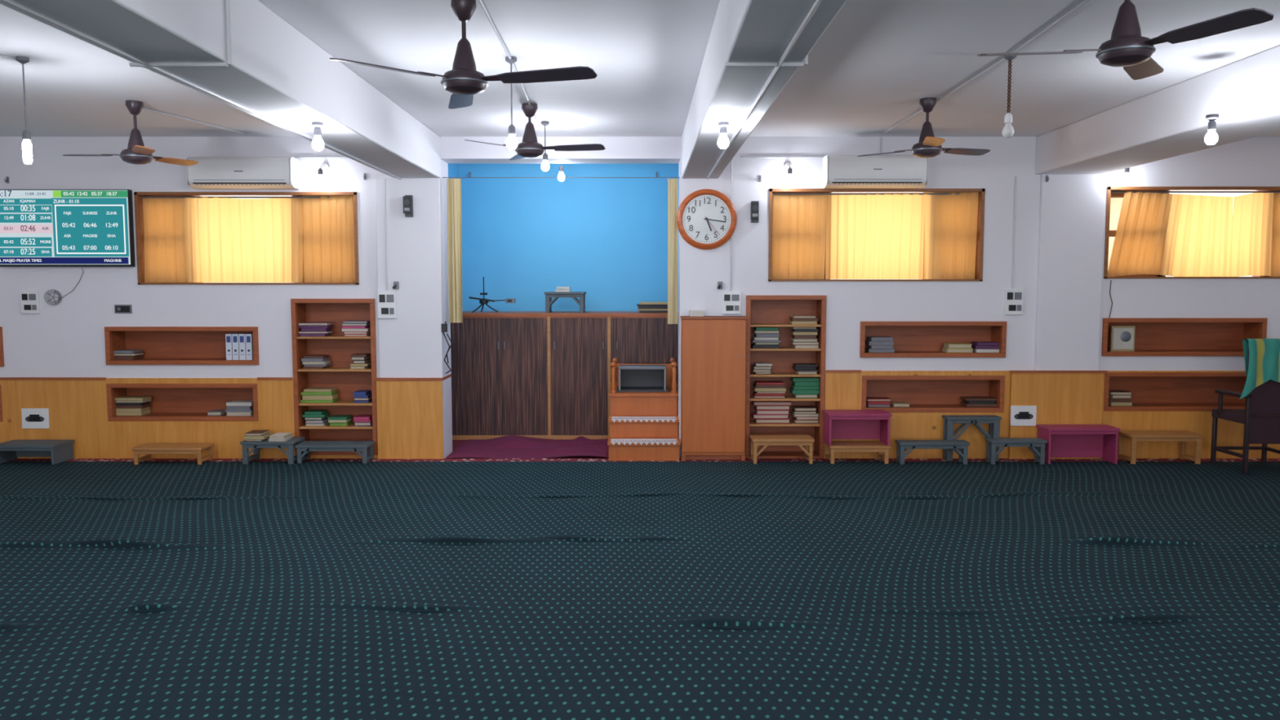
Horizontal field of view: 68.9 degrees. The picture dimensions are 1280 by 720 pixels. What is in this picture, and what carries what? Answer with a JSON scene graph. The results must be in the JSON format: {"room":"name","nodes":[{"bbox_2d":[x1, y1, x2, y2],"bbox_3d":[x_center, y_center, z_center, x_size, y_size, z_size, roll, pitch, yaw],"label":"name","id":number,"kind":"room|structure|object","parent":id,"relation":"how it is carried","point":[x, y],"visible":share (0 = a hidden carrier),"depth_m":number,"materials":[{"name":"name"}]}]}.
{"room":"mosque","nodes":[
{"label":"mosque","id":0,"kind":"room"},
{"bbox_2d":[444,440,680,458],"bbox_3d":[0.000,1.413,3.722,14.200,0.120,14.800,0,4,0],"label":"floor","id":1,"kind":"structure","parent":0,"point":[455,443],"depth_m":8.98,"materials":[{"name":"red carpet"}]},
{"bbox_2d":[447,435,608,457],"bbox_3d":[-1.080,0.860,9.446,1.517,0.069,1.100,0,4,0],"label":"rug","id":2,"kind":"object","parent":1,"relation":"on","point":[511,446],"visible":0.99,"depth_m":9.42,"materials":[{"name":"fabric"}]},
{"bbox_2d":[450,311,678,439],"bbox_3d":[-0.746,0.150,10.365,2.626,1.358,0.854,0,4,0],"label":"partition panel","id":3,"kind":"object","parent":1,"relation":"on","point":[531,374],"visible":0.84,"depth_m":9.96,"materials":[{"name":"brown wood"}]},
{"bbox_2d":[543,292,586,312],"bbox_3d":[-0.821,-0.636,10.272,0.441,0.225,0.280,0,4,0],"label":"stool","id":4,"kind":"object","parent":3,"relation":"on","point":[548,301],"visible":0.99,"depth_m":10.14,"materials":[{"name":"paint"}]},
{"bbox_2d":[636,302,667,312],"bbox_3d":[0.141,-0.582,10.271,0.351,0.115,0.267,0,4,0],"label":"book stack","id":5,"kind":"object","parent":3,"relation":"on","point":[644,307],"visible":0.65,"depth_m":10.15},
{"bbox_2d":[0,461,1279,719],"bbox_3d":[0.000,1.394,2.688,13.760,0.071,12.140,0,4,0],"label":"carpet","id":6,"kind":"object","parent":1,"relation":"on","point":[146,590],"visible":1,"depth_m":5.04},
{"bbox_2d":[0,440,74,464],"bbox_3d":[-5.660,0.860,8.714,0.574,0.182,0.320,0,4,0],"label":"stool","id":7,"kind":"object","parent":6,"relation":"on","point":[60,451],"visible":1,"depth_m":8.69,"materials":[{"name":"paint"}]},
{"bbox_2d":[131,443,213,464],"bbox_3d":[-4.339,0.875,8.685,0.641,0.158,0.260,0,4,0],"label":"stool","id":8,"kind":"object","parent":6,"relation":"on","point":[148,449],"visible":1,"depth_m":8.57,"materials":[{"name":"beige wood"}]},
{"bbox_2d":[240,436,305,464],"bbox_3d":[-3.426,0.845,8.723,0.489,0.210,0.300,0,4,0],"label":"stool","id":9,"kind":"object","parent":6,"relation":"on","point":[256,446],"visible":0.78,"depth_m":8.59,"materials":[{"name":"paint"}]},
{"bbox_2d":[243,430,272,441],"bbox_3d":[-3.554,0.704,8.693,0.190,0.076,0.211,0,4,0],"label":"book stack","id":10,"kind":"object","parent":9,"relation":"on","point":[254,435],"visible":0.89,"depth_m":8.60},
{"bbox_2d":[294,440,374,463],"bbox_3d":[-2.850,0.863,8.739,0.670,0.172,0.250,0,4,0],"label":"stool","id":11,"kind":"object","parent":6,"relation":"on","point":[308,446],"visible":1,"depth_m":8.63,"materials":[{"name":"paint"}]},
{"bbox_2d":[749,435,814,463],"bbox_3d":[1.321,0.834,8.727,0.570,0.231,0.270,0,4,0],"label":"stool","id":12,"kind":"object","parent":6,"relation":"on","point":[757,441],"visible":1,"depth_m":8.61,"materials":[{"name":"beige wood"}]},
{"bbox_2d":[823,440,890,463],"bbox_3d":[2.027,0.865,8.735,0.558,0.169,0.280,0,4,0],"label":"stool","id":13,"kind":"object","parent":6,"relation":"on","point":[878,446],"visible":0.93,"depth_m":8.61,"materials":[{"name":"beige wood"}]},
{"bbox_2d":[822,409,892,445],"bbox_3d":[2.020,0.632,8.716,0.580,0.298,0.300,0,4,0],"label":"stool","id":14,"kind":"object","parent":13,"relation":"on","point":[837,424],"visible":1,"depth_m":8.82,"materials":[{"name":"paint"}]},
{"bbox_2d":[895,440,969,464],"bbox_3d":[2.704,0.854,8.643,0.642,0.205,0.160,0,4,0],"label":"stool","id":15,"kind":"object","parent":6,"relation":"on","point":[903,446],"visible":1,"depth_m":8.57,"materials":[{"name":"paint"}]},
{"bbox_2d":[985,437,1047,464],"bbox_3d":[3.477,0.845,8.643,0.513,0.224,0.160,0,4,0],"label":"stool","id":16,"kind":"object","parent":6,"relation":"on","point":[993,443],"visible":1,"depth_m":8.58,"materials":[{"name":"paint"}]},
{"bbox_2d":[1035,424,1120,464],"bbox_3d":[4.081,0.785,8.713,0.661,0.332,0.270,0,4,0],"label":"stool","id":17,"kind":"object","parent":6,"relation":"on","point":[1063,440],"visible":0.92,"depth_m":8.80,"materials":[{"name":"paint"}]},
{"bbox_2d":[1117,431,1204,464],"bbox_3d":[4.848,0.815,8.721,0.661,0.270,0.280,0,4,0],"label":"stool","id":18,"kind":"object","parent":6,"relation":"on","point":[1184,437],"visible":0.97,"depth_m":8.60,"materials":[{"name":"beige wood"}]},
{"bbox_2d":[1210,346,1279,473],"bbox_3d":[5.485,0.399,8.307,0.545,1.139,0.500,0,4,0],"label":"armchair","id":19,"kind":"object","parent":6,"relation":"on","point":[1260,416],"visible":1,"depth_m":8.08,"materials":[{"name":"wood"}]},
{"bbox_2d":[1240,338,1279,399],"bbox_3d":[5.411,0.077,8.042,0.523,0.522,0.114,0,4,0],"label":"striped towel","id":20,"kind":"object","parent":19,"relation":"on","point":[1264,366],"visible":1,"depth_m":8.00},
{"bbox_2d":[9,458,1279,461],"bbox_3d":[0.000,0.958,8.702,13.800,0.006,0.400,0,4,0],"label":"carpet runner","id":21,"kind":"object","parent":1,"relation":"on","point":[16,460],"visible":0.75,"depth_m":8.83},
{"bbox_2d":[607,357,680,460],"bbox_3d":[0.037,0.461,9.287,0.683,0.892,1.154,0,4,0],"label":"minbar","id":22,"kind":"structure","parent":21,"relation":"on","point":[644,425],"depth_m":9.02,"materials":[{"name":"orange laminate"}]},
{"bbox_2d":[616,364,667,391],"bbox_3d":[0.023,0.179,9.493,0.513,0.256,0.320,0,4,0],"label":"stand","id":23,"kind":"object","parent":22,"relation":"on","point":[632,378],"visible":1,"depth_m":9.63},
{"bbox_2d":[680,315,746,461],"bbox_3d":[0.687,0.267,8.794,0.612,1.356,0.197,0,4,0],"label":"cabinet","id":24,"kind":"object","parent":21,"relation":"on","point":[713,348],"visible":1,"depth_m":8.71,"materials":[{"name":"laminate"}]},
{"bbox_2d":[942,414,1001,461],"bbox_3d":[3.124,0.736,8.807,0.510,0.415,0.155,0,4,0],"label":"stool","id":25,"kind":"object","parent":21,"relation":"on","point":[993,420],"visible":0.69,"depth_m":8.74,"materials":[{"name":"paint"}]},
{"bbox_2d":[745,295,826,458],"bbox_3d":[1.381,0.165,9.007,0.756,1.576,0.288,0,4,0],"label":"bookcase","id":26,"kind":"object","parent":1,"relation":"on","point":[776,311],"visible":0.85,"depth_m":9.09,"materials":[{"name":"brown wood"}]},
{"bbox_2d":[751,326,780,348],"bbox_3d":[1.208,-0.218,8.985,0.265,0.200,0.188,0,4,0],"label":"book stack","id":27,"kind":"object","parent":26,"relation":"in","point":[765,337],"visible":1,"depth_m":8.91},
{"bbox_2d":[752,381,786,398],"bbox_3d":[1.246,0.284,9.025,0.305,0.149,0.188,0,4,0],"label":"book stack","id":28,"kind":"object","parent":26,"relation":"in","point":[762,389],"visible":1,"depth_m":8.95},
{"bbox_2d":[751,400,791,423],"bbox_3d":[1.273,0.499,9.044,0.368,0.207,0.182,0,4,0],"label":"book stack","id":29,"kind":"object","parent":26,"relation":"in","point":[766,411],"visible":0.92,"depth_m":8.96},
{"bbox_2d":[790,377,819,398],"bbox_3d":[1.591,0.262,9.022,0.255,0.194,0.177,0,4,0],"label":"book stack","id":30,"kind":"object","parent":26,"relation":"in","point":[801,387],"visible":0.98,"depth_m":8.94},
{"bbox_2d":[790,326,819,348],"bbox_3d":[1.582,-0.224,8.985,0.258,0.213,0.189,0,4,0],"label":"book stack","id":31,"kind":"object","parent":26,"relation":"in","point":[802,337],"visible":0.95,"depth_m":8.91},
{"bbox_2d":[791,405,818,422],"bbox_3d":[1.600,0.527,9.045,0.241,0.149,0.181,0,4,0],"label":"book stack","id":32,"kind":"object","parent":26,"relation":"in","point":[802,414],"visible":1,"depth_m":8.96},
{"bbox_2d":[457,163,679,311],"bbox_3d":[-0.746,-0.724,10.776,2.946,3.036,0.100,0,4,0],"label":"wall","id":33,"kind":"structure","parent":0,"point":[606,239],"depth_m":10.67,"materials":[{"name":"blue paint"}]},
{"bbox_2d":[0,0,1279,136],"bbox_3d":[0.000,-1.748,3.474,14.200,0.150,14.800,0,4,0],"label":"ceiling","id":34,"kind":"structure","parent":0,"point":[869,71],"depth_m":5.85,"materials":[{"name":"paint"}]},
{"bbox_2d":[15,56,32,164],"bbox_3d":[-3.773,-1.527,5.728,0.070,0.644,0.070,0,4,0],"label":"hanging light bulb","id":35,"kind":"object","parent":34,"relation":"hanging from","point":[26,135],"visible":1,"depth_m":5.72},
{"bbox_2d":[62,100,199,165],"bbox_3d":[-3.922,-1.725,7.105,0.856,0.465,0.936,0,4,0],"label":"ceiling fan","id":36,"kind":"object","parent":34,"relation":"hanging from","point":[135,153],"depth_m":7.05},
{"bbox_2d":[128,62,228,66],"bbox_3d":[-2.080,-1.332,4.209,0.437,0.020,0.020,0,4,0],"label":"conduit","id":37,"kind":"object","parent":34,"relation":"attached to","point":[131,64],"visible":1,"depth_m":4.20,"materials":[{"name":"plastic"}]},
{"bbox_2d":[0,0,401,179],"bbox_3d":[-2.218,-1.377,4.782,0.020,0.020,7.750,0,4,0],"label":"conduit","id":38,"kind":"object","parent":34,"relation":"attached to","point":[13,3],"visible":1,"depth_m":4.29,"materials":[{"name":"plastic"}]},
{"bbox_2d":[0,0,440,178],"bbox_3d":[-2.080,-1.404,2.523,0.437,0.387,12.450,0,4,0],"label":"ceiling beam","id":39,"kind":"structure","parent":34,"relation":"attached to","point":[276,72],"depth_m":4.77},
{"bbox_2d":[225,0,231,65],"bbox_3d":[-1.851,-1.530,4.193,0.018,0.397,0.018,2,5,22],"label":"conduit","id":40,"kind":"object","parent":34,"relation":"attached to","point":[227,2],"visible":1,"depth_m":4.19,"materials":[{"name":"plastic"}]},
{"bbox_2d":[311,121,324,151],"bbox_3d":[-1.988,-1.378,5.760,0.072,0.172,0.072,0,4,0],"label":"hanging light bulb","id":41,"kind":"object","parent":34,"relation":"hanging from","point":[317,144],"visible":1,"depth_m":5.74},
{"bbox_2d":[329,0,597,108],"bbox_3d":[-0.798,-1.542,4.671,1.190,0.449,1.163,0,4,0],"label":"ceiling fan","id":42,"kind":"object","parent":34,"relation":"hanging from","point":[464,82],"depth_m":4.52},
{"bbox_2d":[478,0,537,122],"bbox_3d":[-0.811,-1.872,6.136,0.039,0.018,3.437,0,4,-2],"label":"conduit","id":43,"kind":"object","parent":34,"relation":"attached to","point":[481,2],"visible":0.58,"depth_m":5.26,"materials":[{"name":"plastic"}]},
{"bbox_2d":[505,56,517,149],"bbox_3d":[-0.788,-1.572,5.724,0.072,0.555,0.072,0,4,0],"label":"hanging light bulb","id":44,"kind":"object","parent":34,"relation":"hanging from","point":[512,142],"visible":1,"depth_m":5.72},
{"bbox_2d":[464,102,605,159],"bbox_3d":[-0.771,-1.768,7.237,1.015,0.401,1.034,0,4,0],"label":"ceiling fan","id":45,"kind":"object","parent":34,"relation":"hanging from","point":[530,147],"depth_m":7.13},
{"bbox_2d":[681,0,847,178],"bbox_3d":[0.562,-1.404,2.523,0.350,0.387,12.450,0,4,0],"label":"ceiling beam","id":46,"kind":"structure","parent":34,"relation":"attached to","point":[742,30],"depth_m":4.54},
{"bbox_2d":[706,0,822,179],"bbox_3d":[0.627,-1.377,4.782,0.020,0.020,7.750,0,4,0],"label":"conduit","id":47,"kind":"object","parent":34,"relation":"attached to","point":[817,2],"visible":1,"depth_m":4.29,"materials":[{"name":"plastic"}]},
{"bbox_2d":[725,62,804,66],"bbox_3d":[0.562,-1.332,4.209,0.350,0.020,0.020,0,4,0],"label":"conduit","id":48,"kind":"object","parent":34,"relation":"attached to","point":[727,64],"visible":1,"depth_m":4.20,"materials":[{"name":"plastic"}]},
{"bbox_2d":[857,97,990,158],"bbox_3d":[2.191,-1.728,6.908,0.971,0.429,0.939,0,4,0],"label":"ceiling fan","id":49,"kind":"object","parent":34,"relation":"hanging from","point":[928,145],"depth_m":6.95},
{"bbox_2d":[882,0,1090,133],"bbox_3d":[2.211,-1.893,6.394,0.072,0.018,4.151,0,4,1],"label":"conduit","id":50,"kind":"object","parent":34,"relation":"attached to","point":[1084,2],"visible":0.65,"depth_m":5.69,"materials":[{"name":"plastic"}]},
{"bbox_2d":[1001,55,1016,137],"bbox_3d":[2.231,-1.595,5.642,0.072,0.502,0.072,0,4,0],"label":"hanging light bulb","id":51,"kind":"object","parent":34,"relation":"hanging from","point":[1007,131],"visible":0.96,"depth_m":5.63,"materials":[{"name":"glass"}]},
{"bbox_2d":[977,0,1274,79],"bbox_3d":[1.994,-1.492,3.983,1.017,0.441,1.082,0,4,0],"label":"ceiling fan","id":52,"kind":"object","parent":34,"relation":"hanging from","point":[1126,48],"depth_m":3.95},
{"bbox_2d":[1035,44,1279,174],"bbox_3d":[4.008,-1.423,2.521,0.624,0.350,12.450,0,4,0],"label":"ceiling beam","id":53,"kind":"structure","parent":34,"relation":"attached to","point":[1170,122],"depth_m":6.61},
{"bbox_2d":[1204,113,1218,145],"bbox_3d":[3.496,-1.407,5.707,0.072,0.181,0.072,0,4,0],"label":"hanging light bulb","id":54,"kind":"object","parent":34,"relation":"hanging from","point":[1211,137],"visible":1,"depth_m":5.69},
{"bbox_2d":[0,136,1279,457],"bbox_3d":[0.000,-0.585,9.007,13.800,3.036,0.350,0,4,0],"label":"wall","id":55,"kind":"structure","parent":0,"point":[66,339],"depth_m":8.82,"materials":[{"name":"paint"}]},
{"bbox_2d":[20,290,40,313],"bbox_3d":[-5.761,-0.547,8.816,0.164,0.214,0.036,0,4,0],"label":"switch panel","id":56,"kind":"object","parent":55,"relation":"attached to","point":[29,300],"visible":1,"depth_m":8.80,"materials":[{"name":"white plastic"}]},
{"bbox_2d":[0,189,135,266],"bbox_3d":[-5.393,-1.233,8.738,1.267,0.716,0.074,0,4,0],"label":"television","id":57,"kind":"object","parent":55,"relation":"attached to","point":[39,228],"visible":1,"depth_m":8.71,"materials":[{"name":"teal plastic"}]},
{"bbox_2d":[104,326,259,364],"bbox_3d":[-4.345,-0.145,8.982,1.444,0.362,0.288,0,4,0],"label":"wall shelf","id":58,"kind":"object","parent":55,"relation":"attached to","point":[161,345],"visible":0.75,"depth_m":9.10,"materials":[{"name":"brown wood"}]},
{"bbox_2d":[113,349,144,359],"bbox_3d":[-4.938,-0.052,8.998,0.224,0.088,0.178,0,4,0],"label":"book stack","id":59,"kind":"object","parent":58,"relation":"in","point":[122,354],"visible":1,"depth_m":8.92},
{"bbox_2d":[225,333,253,359],"bbox_3d":[-3.825,-0.131,8.990,0.248,0.248,0.194,0,4,0],"label":"binders","id":60,"kind":"object","parent":58,"relation":"on","point":[239,346],"visible":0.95,"depth_m":8.90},
{"bbox_2d":[106,383,258,421],"bbox_3d":[-4.356,0.392,9.024,1.432,0.359,0.288,0,4,0],"label":"wall shelf","id":61,"kind":"object","parent":55,"relation":"attached to","point":[171,402],"visible":0.8,"depth_m":9.15,"materials":[{"name":"brown wood"}]},
{"bbox_2d":[115,395,152,415],"bbox_3d":[-4.906,0.442,9.040,0.278,0.171,0.182,0,4,0],"label":"book stack","id":62,"kind":"object","parent":61,"relation":"in","point":[125,405],"visible":1,"depth_m":8.96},
{"bbox_2d":[224,400,253,415],"bbox_3d":[-3.858,0.465,9.039,0.261,0.126,0.190,0,4,0],"label":"book stack","id":63,"kind":"object","parent":61,"relation":"in","point":[235,407],"visible":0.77,"depth_m":8.96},
{"bbox_2d":[0,377,377,458],"bbox_3d":[-4.697,0.557,8.911,4.406,0.773,0.020,0,4,0],"label":"wainscot panel","id":64,"kind":"object","parent":55,"relation":"attached to","point":[78,409],"visible":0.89,"depth_m":8.90,"materials":[{"name":"brown wood"}]},
{"bbox_2d":[21,408,49,428],"bbox_3d":[-5.747,0.554,8.887,0.261,0.188,0.028,0,4,0],"label":"power socket","id":65,"kind":"object","parent":64,"relation":"attached to","point":[32,418],"visible":1,"depth_m":8.87,"materials":[{"name":"white plastic"}]},
{"bbox_2d":[186,156,300,189],"bbox_3d":[-3.661,-1.727,8.624,0.952,0.277,0.234,0,4,0],"label":"air conditioner","id":66,"kind":"object","parent":55,"relation":"attached to","point":[211,172],"visible":0.99,"depth_m":8.52,"materials":[{"name":"white plastic"}]},
{"bbox_2d":[133,191,359,284],"bbox_3d":[-3.697,-1.155,8.930,2.084,0.866,0.315,0,4,0],"label":"window","id":67,"kind":"structure","parent":55,"relation":"in","point":[138,196],"depth_m":8.78,"materials":[{"name":"brown wood"}]},
{"bbox_2d":[142,197,200,282],"bbox_3d":[-4.433,-1.132,8.833,0.535,0.796,0.035,0,4,0],"label":"window curtain","id":68,"kind":"object","parent":67,"relation":"hanging from","point":[171,225],"visible":1,"depth_m":8.83,"materials":[{"name":"brown fabric"}]},
{"bbox_2d":[198,196,302,282],"bbox_3d":[-3.679,-1.137,8.835,0.984,0.806,0.042,0,4,0],"label":"window curtain","id":69,"kind":"object","parent":67,"relation":"hanging from","point":[245,240],"visible":1,"depth_m":8.84,"materials":[{"name":"yellow fabric"}]},
{"bbox_2d":[302,195,355,282],"bbox_3d":[-2.935,-1.141,8.821,0.505,0.816,0.037,0,4,0],"label":"window curtain","id":70,"kind":"object","parent":67,"relation":"hanging from","point":[328,224],"visible":1,"depth_m":8.82,"materials":[{"name":"brown fabric"}]},
{"bbox_2d":[290,298,377,455],"bbox_3d":[-2.902,0.155,9.006,0.787,1.493,0.288,0,4,0],"label":"bookcase","id":71,"kind":"object","parent":55,"relation":"in","point":[340,348],"visible":0.67,"depth_m":9.09,"materials":[{"name":"brown wood"}]},
{"bbox_2d":[297,322,333,336],"bbox_3d":[-3.118,-0.297,8.977,0.287,0.131,0.177,0,4,0],"label":"book stack","id":72,"kind":"object","parent":71,"relation":"in","point":[308,329],"visible":1,"depth_m":8.89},
{"bbox_2d":[301,354,331,368],"bbox_3d":[-3.120,0.017,9.004,0.227,0.124,0.187,0,4,0],"label":"book stack","id":73,"kind":"object","parent":71,"relation":"in","point":[311,361],"visible":1,"depth_m":8.93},
{"bbox_2d":[302,409,330,426],"bbox_3d":[-3.135,0.559,9.048,0.211,0.136,0.186,0,4,0],"label":"book stack","id":74,"kind":"object","parent":71,"relation":"in","point":[313,417],"visible":0.9,"depth_m":8.97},
{"bbox_2d":[300,387,338,402],"bbox_3d":[-3.099,0.339,9.026,0.311,0.130,0.177,0,4,0],"label":"book stack","id":75,"kind":"object","parent":71,"relation":"in","point":[309,394],"visible":1,"depth_m":8.94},
{"bbox_2d":[327,414,352,426],"bbox_3d":[-2.905,0.585,9.047,0.186,0.085,0.183,0,4,0],"label":"book stack","id":76,"kind":"object","parent":71,"relation":"in","point":[335,420],"visible":1,"depth_m":8.97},
{"bbox_2d":[342,320,370,336],"bbox_3d":[-2.718,-0.303,8.975,0.247,0.144,0.180,0,4,0],"label":"book stack","id":77,"kind":"object","parent":71,"relation":"in","point":[350,328],"visible":0.83,"depth_m":8.89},
{"bbox_2d":[350,353,371,368],"bbox_3d":[-2.688,0.010,9.003,0.166,0.137,0.189,0,4,0],"label":"book stack","id":78,"kind":"object","parent":71,"relation":"in","point":[361,361],"visible":0.98,"depth_m":8.92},
{"bbox_2d":[375,177,444,458],"bbox_3d":[-2.167,-0.377,8.823,0.598,2.649,0.050,0,4,0],"label":"pilaster","id":79,"kind":"object","parent":55,"relation":"attached to","point":[411,344],"visible":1,"depth_m":8.77,"materials":[{"name":"paint"}]},
{"bbox_2d":[377,290,396,318],"bbox_3d":[-2.376,-0.521,8.768,0.170,0.258,0.036,0,4,0],"label":"switchboard","id":80,"kind":"object","parent":79,"relation":"attached to","point":[387,300],"visible":1,"depth_m":8.76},
{"bbox_2d":[374,373,451,458],"bbox_3d":[-2.186,0.542,9.056,0.636,0.781,0.428,0,4,0],"label":"wainscot panel","id":81,"kind":"object","parent":55,"relation":"attached to","point":[410,411],"visible":0.94,"depth_m":8.85,"materials":[{"name":"brown wood"}]},
{"bbox_2d":[0,369,1107,379],"bbox_3d":[-0.834,0.144,8.837,10.485,0.093,0.062,0,4,0],"label":"trim","id":82,"kind":"structure","parent":55,"relation":"attached to","point":[827,371],"depth_m":8.86,"materials":[{"name":"brown wood"}]},
{"bbox_2d":[442,177,679,177],"bbox_3d":[-0.746,-1.726,8.832,2.246,0.008,0.008,0,4,0],"label":"wire","id":83,"kind":"object","parent":55,"relation":"attached to","point":[442,177],"visible":1,"depth_m":8.83,"materials":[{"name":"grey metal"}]},
{"bbox_2d":[446,178,462,322],"bbox_3d":[-1.761,-1.037,8.886,0.141,1.363,0.052,0,4,0],"label":"curtain","id":84,"kind":"object","parent":83,"relation":"hanging from","point":[453,185],"visible":1,"depth_m":8.88,"materials":[{"name":"beige fabric"}]},
{"bbox_2d":[667,178,677,324],"bbox_3d":[0.313,-1.030,8.885,0.097,1.375,0.041,0,4,0],"label":"curtain","id":85,"kind":"object","parent":83,"relation":"hanging from","point":[672,183],"visible":0.98,"depth_m":8.88,"materials":[{"name":"beige fabric"}]},
{"bbox_2d":[676,189,736,249],"bbox_3d":[0.625,-1.318,8.748,0.562,0.562,0.051,0,4,0],"label":"wall clock","id":86,"kind":"object","parent":55,"relation":"attached to","point":[706,219],"visible":1,"depth_m":8.74,"materials":[{"name":"plastic"}]},
{"bbox_2d":[721,291,741,314],"bbox_3d":[0.865,-0.541,8.817,0.177,0.214,0.036,0,4,0],"label":"switchboard","id":87,"kind":"object","parent":55,"relation":"attached to","point":[731,300],"visible":1,"depth_m":8.80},
{"bbox_2d":[822,155,928,188],"bbox_3d":[2.169,-1.739,8.623,0.921,0.289,0.234,0,4,0],"label":"air conditioner","id":88,"kind":"object","parent":55,"relation":"attached to","point":[839,171],"visible":0.99,"depth_m":8.51,"materials":[{"name":"white plastic"}]},
{"bbox_2d":[768,188,985,281],"bbox_3d":[2.221,-1.186,8.927,2.021,0.866,0.315,0,4,0],"label":"window","id":89,"kind":"structure","parent":55,"relation":"in","point":[980,221],"depth_m":8.79,"materials":[{"name":"brown wood"}]},
{"bbox_2d":[771,192,826,279],"bbox_3d":[1.502,-1.171,8.829,0.509,0.811,0.036,0,4,0],"label":"window curtain","id":90,"kind":"object","parent":89,"relation":"hanging from","point":[798,221],"visible":1,"depth_m":8.83,"materials":[{"name":"brown fabric"}]},
{"bbox_2d":[825,192,924,279],"bbox_3d":[2.224,-1.171,8.831,0.934,0.811,0.038,0,4,0],"label":"window curtain","id":91,"kind":"object","parent":89,"relation":"hanging from","point":[877,236],"visible":1,"depth_m":8.83,"materials":[{"name":"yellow fabric"}]},
{"bbox_2d":[923,191,978,279],"bbox_3d":[2.935,-1.172,8.818,0.503,0.816,0.033,0,4,0],"label":"window curtain","id":92,"kind":"object","parent":89,"relation":"hanging from","point":[950,220],"visible":1,"depth_m":8.82,"materials":[{"name":"brown fabric"}]},
{"bbox_2d":[861,375,1004,412],"bbox_3d":[2.788,0.312,9.018,1.354,0.352,0.288,0,4,0],"label":"wall shelf","id":93,"kind":"object","parent":55,"relation":"attached to","point":[923,393],"visible":0.77,"depth_m":9.14,"materials":[{"name":"brown wood"}]},
{"bbox_2d":[960,396,996,406],"bbox_3d":[3.281,0.403,9.040,0.302,0.082,0.178,0,4,0],"label":"book stack","id":94,"kind":"object","parent":93,"relation":"in","point":[966,401],"visible":1,"depth_m":8.96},
{"bbox_2d":[859,321,1006,357],"bbox_3d":[2.779,-0.205,8.977,1.380,0.342,0.288,0,4,0],"label":"wall shelf","id":95,"kind":"object","parent":55,"relation":"attached to","point":[910,339],"visible":0.76,"depth_m":9.10,"materials":[{"name":"brown wood"}]},
{"bbox_2d":[864,336,894,352],"bbox_3d":[2.309,-0.150,8.993,0.247,0.145,0.183,0,4,0],"label":"book stack","id":96,"kind":"object","parent":95,"relation":"in","point":[874,344],"visible":0.97,"depth_m":8.90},
{"bbox_2d":[942,342,973,352],"bbox_3d":[3.055,-0.118,8.989,0.249,0.081,0.172,0,4,0],"label":"book stack","id":97,"kind":"object","parent":95,"relation":"in","point":[948,347],"visible":1,"depth_m":8.91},
{"bbox_2d":[970,342,999,352],"bbox_3d":[3.325,-0.125,8.994,0.240,0.095,0.183,0,4,0],"label":"book stack","id":98,"kind":"object","parent":95,"relation":"in","point":[978,347],"visible":0.81,"depth_m":8.91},
{"bbox_2d":[1004,288,1023,315],"bbox_3d":[3.530,-0.551,8.816,0.170,0.246,0.036,0,4,0],"label":"switchboard","id":99,"kind":"object","parent":55,"relation":"attached to","point":[1013,298],"visible":1,"depth_m":8.80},
{"bbox_2d":[823,370,1279,458],"bbox_3d":[4.331,0.522,8.908,5.138,0.843,0.020,0,4,0],"label":"wainscot panel","id":100,"kind":"object","parent":55,"relation":"attached to","point":[843,390],"visible":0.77,"depth_m":8.91,"materials":[{"name":"brown wood"}]},
{"bbox_2d":[1034,173,1106,370],"bbox_3d":[4.045,-0.395,8.821,0.591,2.686,0.050,0,4,0],"label":"pilaster","id":101,"kind":"object","parent":55,"relation":"attached to","point":[1072,206],"visible":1,"depth_m":8.76,"materials":[{"name":"paint"}]},
{"bbox_2d":[1008,373,1103,458],"bbox_3d":[3.948,0.526,8.858,0.862,0.843,0.020,0,4,0],"label":"wainscot panel","id":102,"kind":"object","parent":101,"relation":"attached to","point":[1060,398],"visible":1,"depth_m":8.84,"materials":[{"name":"brown wood"}]},
{"bbox_2d":[1009,405,1036,426],"bbox_3d":[3.623,0.527,8.835,0.245,0.187,0.028,0,4,0],"label":"power socket","id":103,"kind":"object","parent":102,"relation":"attached to","point":[1020,415],"visible":1,"depth_m":8.82,"materials":[{"name":"white plastic"}]},
{"bbox_2d":[1103,372,1246,410],"bbox_3d":[5.213,0.290,9.016,1.589,0.371,0.288,0,4,0],"label":"wall shelf","id":104,"kind":"object","parent":55,"relation":"attached to","point":[1151,391],"visible":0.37,"depth_m":9.14,"materials":[{"name":"brown wood"}]},
{"bbox_2d":[1108,390,1132,405],"bbox_3d":[4.610,0.366,9.028,0.212,0.133,0.181,0,4,0],"label":"book stack","id":105,"kind":"object","parent":104,"relation":"in","point":[1116,397],"visible":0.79,"depth_m":8.95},
{"bbox_2d":[1101,318,1267,355],"bbox_3d":[5.158,-0.227,8.976,1.544,0.361,0.288,0,4,0],"label":"wall shelf","id":106,"kind":"object","parent":55,"relation":"attached to","point":[1153,336],"visible":0.68,"depth_m":9.10,"materials":[{"name":"brown wood"}]},
{"bbox_2d":[1110,325,1135,351],"bbox_3d":[4.613,-0.204,8.913,0.223,0.241,0.036,0,4,0],"label":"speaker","id":107,"kind":"object","parent":106,"relation":"on","point":[1122,337],"visible":1,"depth_m":8.91,"materials":[{"name":"beige plastic"}]},
{"bbox_2d":[1103,186,1279,278],"bbox_3d":[5.405,-1.208,8.925,2.052,0.859,0.315,0,4,0],"label":"window","id":108,"kind":"structure","parent":55,"relation":"in","point":[1115,194],"depth_m":8.79,"materials":[{"name":"brown wood"}]},
{"bbox_2d":[1107,191,1233,276],"bbox_3d":[5.023,-1.170,8.829,1.162,0.839,0.053,0,4,0],"label":"window curtain","id":109,"kind":"object","parent":108,"relation":"hanging from","point":[1167,234],"visible":1,"depth_m":8.83,"materials":[{"name":"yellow fabric"}]},
{"bbox_2d":[1231,192,1279,276],"bbox_3d":[6.001,-1.175,8.829,0.810,0.829,0.045,0,4,0],"label":"window curtain","id":110,"kind":"object","parent":108,"relation":"hanging from","point":[1255,242],"visible":1,"depth_m":8.84,"materials":[{"name":"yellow fabric"}]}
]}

